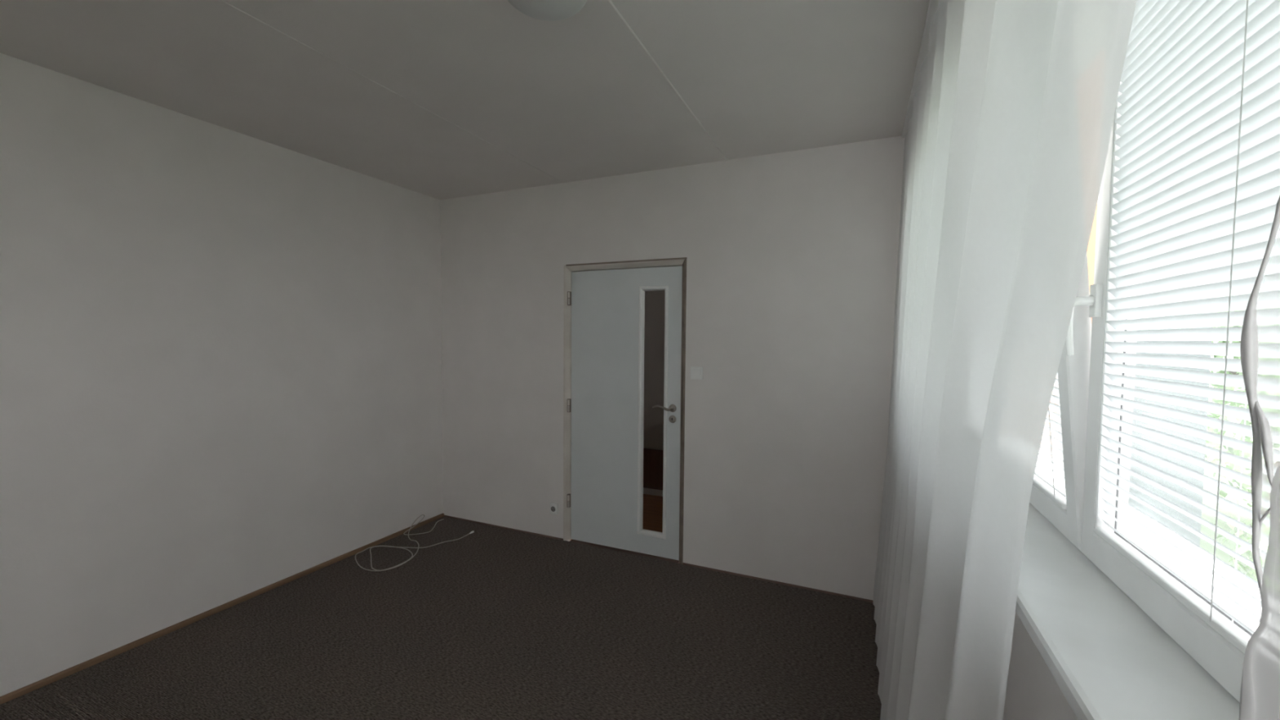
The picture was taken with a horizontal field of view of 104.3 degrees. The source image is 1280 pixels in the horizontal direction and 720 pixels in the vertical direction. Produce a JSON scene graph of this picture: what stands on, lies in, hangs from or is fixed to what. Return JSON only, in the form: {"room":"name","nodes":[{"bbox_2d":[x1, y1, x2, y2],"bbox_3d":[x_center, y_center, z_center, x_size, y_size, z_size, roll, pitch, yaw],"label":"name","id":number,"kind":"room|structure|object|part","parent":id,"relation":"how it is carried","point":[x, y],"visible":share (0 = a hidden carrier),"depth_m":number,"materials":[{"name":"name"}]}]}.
{"room":"empty room","nodes":[
{"label":"empty room","id":0,"kind":"room"},
{"bbox_2d":[0,53,443,697],"bbox_3d":[-2.825,0.085,1.641,0.150,2.897,5.700,2,3,24],"label":"wall","id":1,"kind":"structure","parent":0,"point":[220,348],"depth_m":2.54,"materials":[{"name":"paint"}]},
{"bbox_2d":[0,513,444,705],"bbox_3d":[-2.720,1.397,1.755,0.016,0.026,5.299,2,3,24],"label":"baseboard","id":2,"kind":"structure","parent":1,"relation":"attached to","point":[25,690],"depth_m":2.56,"materials":[{"name":"brown wood"}]},
{"bbox_2d":[0,516,881,719],"bbox_3d":[-1.134,1.514,1.060,3.485,0.120,5.300,2,3,24],"label":"floor","id":3,"kind":"structure","parent":0,"point":[489,623],"depth_m":2.41,"materials":[{"name":"carpet"}]},
{"bbox_2d":[355,514,474,571],"bbox_3d":[-1.635,1.294,3.623,0.479,0.087,0.882,2,3,24],"label":"cable","id":4,"kind":"object","parent":3,"relation":"on","point":[473,531],"visible":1,"depth_m":3.53,"materials":[{"name":"white plastic"}]},
{"bbox_2d":[0,0,929,199],"bbox_3d":[-1.111,-1.243,0.940,3.485,0.155,5.300,2,3,24],"label":"ceiling","id":5,"kind":"structure","parent":0,"point":[440,100],"depth_m":2.11,"materials":[{"name":"paint"}]},
{"bbox_2d":[507,0,586,21],"bbox_3d":[-0.297,-1.145,1.547,0.278,0.090,0.278,2,3,24],"label":"ceiling light","id":6,"kind":"object","parent":5,"relation":"attached to","point":[543,10],"visible":1,"depth_m":1.57,"materials":[{"name":"white glass"}]},
{"bbox_2d":[902,0,938,137],"bbox_3d":[0.439,-1.127,0.418,0.044,0.016,4.988,2,3,24],"label":"rail","id":7,"kind":"object","parent":5,"relation":"attached to","point":[932,10],"visible":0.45,"depth_m":1.93,"materials":[{"name":"white plastic"}]},
{"bbox_2d":[872,0,1136,719],"bbox_3d":[0.837,0.146,1.470,0.146,2.586,2.810,2,3,24],"label":"curtain","id":8,"kind":"object","parent":7,"relation":"hanging from","point":[1006,140],"visible":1,"depth_m":0.87,"materials":[{"name":"white fabric"}]},
{"bbox_2d":[1239,195,1279,719],"bbox_3d":[0.265,0.202,0.064,0.052,2.586,0.555,2,3,24],"label":"curtain","id":9,"kind":"object","parent":7,"relation":"hanging from","point":[1260,695],"visible":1,"depth_m":0.29,"materials":[{"name":"white fabric"}]},
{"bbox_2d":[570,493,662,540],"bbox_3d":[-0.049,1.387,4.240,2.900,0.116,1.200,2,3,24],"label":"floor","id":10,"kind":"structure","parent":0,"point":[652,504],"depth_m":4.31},
{"bbox_2d":[643,290,665,450],"bbox_3d":[0.224,0.049,4.777,2.900,2.747,0.100,2,3,24],"label":"wall","id":11,"kind":"structure","parent":0,"point":[654,339],"depth_m":4.76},
{"bbox_2d":[643,487,662,496],"bbox_3d":[0.191,1.278,4.778,2.900,0.059,0.015,2,3,24],"label":"baseboard","id":12,"kind":"structure","parent":11,"relation":"attached to","point":[646,491],"depth_m":4.80,"materials":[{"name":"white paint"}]},
{"bbox_2d":[643,448,663,490],"bbox_3d":[0.194,1.056,4.771,2.900,0.385,0.010,2,3,24],"label":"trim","id":13,"kind":"structure","parent":11,"relation":"attached to","point":[652,458],"depth_m":4.79,"materials":[{"name":"brown wood"}]},
{"bbox_2d":[440,135,904,600],"bbox_3d":[-0.032,0.029,3.468,3.485,2.897,0.100,2,3,24],"label":"wall","id":14,"kind":"structure","parent":0,"point":[792,260],"depth_m":3.14,"materials":[{"name":"paint"}]},
{"bbox_2d":[549,502,558,515],"bbox_3d":[-0.645,1.111,3.707,0.070,0.086,0.035,2,3,24],"label":"power socket","id":15,"kind":"object","parent":14,"relation":"attached to","point":[553,507],"visible":1,"depth_m":3.70,"materials":[{"name":"white plastic"}]},
{"bbox_2d":[563,257,687,564],"bbox_3d":[-0.118,0.391,3.504,0.938,2.148,0.129,2,3,24],"label":"door","id":16,"kind":"structure","parent":14,"relation":"in","point":[604,327],"depth_m":3.51,"materials":[{"name":"paint"}]},
{"bbox_3d":[0.162,0.325,3.340,0.155,0.053,0.059,2,3,24],"label":"handle","id":17,"kind":"part","parent":16,"relation":"part of","materials":[{"name":"metal"}]},
{"bbox_2d":[444,515,873,603],"bbox_3d":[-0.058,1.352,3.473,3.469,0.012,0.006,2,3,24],"label":"baseboard","id":18,"kind":"structure","parent":14,"relation":"attached to","point":[446,516],"depth_m":3.18,"materials":[{"name":"brown wood"}]},
{"bbox_2d":[690,366,702,379],"bbox_3d":[0.368,0.086,3.227,0.082,0.082,0.021,2,3,24],"label":"light switch","id":19,"kind":"object","parent":14,"relation":"attached to","point":[696,372],"visible":1,"depth_m":3.22,"materials":[{"name":"white plastic"}]},
{"bbox_2d":[1002,611,1078,719],"bbox_3d":[0.569,0.178,0.145,0.300,2.897,5.700,2,3,24],"label":"wall","id":20,"kind":"structure","parent":0,"point":[1033,692],"depth_m":0.96,"materials":[{"name":"paint"}]},
{"bbox_2d":[1015,81,1262,719],"bbox_3d":[0.921,-0.197,0.857,0.435,1.339,3.415,2,3,24],"label":"window","id":21,"kind":"structure","parent":20,"relation":"in","point":[1116,644],"depth_m":0.91,"materials":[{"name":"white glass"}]},
{"bbox_2d":[1032,370,1066,509],"bbox_3d":[1.211,-0.238,1.739,0.122,1.121,1.302,2,3,24],"label":"blind","id":22,"kind":"object","parent":21,"relation":"attached to","point":[1042,486],"visible":0.02,"depth_m":1.21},
{"bbox_3d":[1.252,0.317,1.743,0.022,0.012,1.302,-4,0,24],"label":"rail","id":23,"kind":"part","parent":22,"relation":"part of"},
{"bbox_3d":[0.970,-0.211,1.190,0.022,1.098,0.002,-4,0,24],"label":"ladder cord","id":24,"kind":"part","parent":22,"relation":"part of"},
{"bbox_3d":[1.228,-0.238,1.731,0.046,1.262,1.440,-4,0,24],"label":"sash","id":25,"kind":"part","parent":21,"relation":"part of","materials":[{"name":"white plastic"}]},
{"bbox_3d":[0.925,-0.083,1.042,0.058,0.150,0.030,2,3,24],"label":"handle","id":26,"kind":"part","parent":21,"relation":"part of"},
{"bbox_3d":[0.803,0.451,0.935,0.189,0.035,3.413,2,3,24],"label":"sill","id":27,"kind":"part","parent":21,"relation":"part of","materials":[{"name":"white plastic"}]},
{"bbox_3d":[1.035,0.444,0.832,0.175,0.050,3.413,2,3,24],"label":"sill","id":28,"kind":"part","parent":21,"relation":"part of","materials":[{"name":"white plastic"}]},
{"bbox_3d":[0.798,-0.194,0.622,0.046,1.262,0.930,2,3,24],"label":"sash","id":29,"kind":"part","parent":21,"relation":"part of","materials":[{"name":"white plastic"}]},
{"bbox_2d":[1093,0,1279,654],"bbox_3d":[0.783,-0.195,0.629,0.026,1.124,0.792,2,3,24],"label":"blind","id":30,"kind":"object","parent":21,"relation":"attached to","point":[1197,186],"visible":0.94,"depth_m":0.74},
{"bbox_3d":[0.939,-0.204,0.983,0.022,1.098,0.002,2,3,24],"label":"ladder cord","id":31,"kind":"part","parent":30,"relation":"part of","materials":[{"name":"white fabric"}]},
{"bbox_3d":[0.778,0.360,0.653,0.022,0.012,0.792,2,3,24],"label":"rail","id":32,"kind":"part","parent":30,"relation":"part of","materials":[{"name":"white plastic"}]},
{"bbox_3d":[0.792,-0.191,0.649,0.022,1.098,0.002,2,3,24],"label":"ladder cord","id":33,"kind":"part","parent":30,"relation":"part of","materials":[{"name":"white fabric"}]},
{"label":"outside","id":34,"kind":"structure","parent":0,"visible":0},
{"bbox_2d":[1200,371,1265,578],"bbox_3d":[76.376,5.780,2.718,135.815,0.300,180.000,2,3,24],"label":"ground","id":35,"kind":"structure","parent":34,"point":[1204,544],"depth_m":14.41,"materials":[{"name":"green plant"}]},
{"bbox_2d":[1039,200,1213,546],"bbox_3d":[10.421,-1.318,13.511,3.569,11.850,9.300,2,3,24],"label":"apartment building","id":36,"kind":"structure","parent":35,"relation":"on","point":[1091,251],"depth_m":9.08,"materials":[{"name":"white concrete"}]},
{"bbox_2d":[1204,293,1279,535],"bbox_3d":[16.666,0.718,13.102,4.760,7.955,4.968,2,3,24],"label":"tree","id":37,"kind":"object","parent":35,"relation":"on","point":[1230,465],"visible":0.11,"depth_m":13.73,"materials":[{"name":"green plant"}]},
{"bbox_2d":[1204,306,1279,582],"bbox_3d":[13.002,1.197,8.383,4.494,7.347,3.880,2,3,24],"label":"tree","id":38,"kind":"object","parent":35,"relation":"on","point":[1241,549],"visible":0.16,"depth_m":9.44,"materials":[{"name":"green plant"}]},
{"bbox_2d":[1259,524,1270,551],"bbox_3d":[9.670,2.181,5.953,2.792,5.553,2.635,2,3,24],"label":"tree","id":39,"kind":"object","parent":35,"relation":"on","point":[1263,544],"visible":0.03,"depth_m":7.02,"materials":[{"name":"green plant"}]}
]}

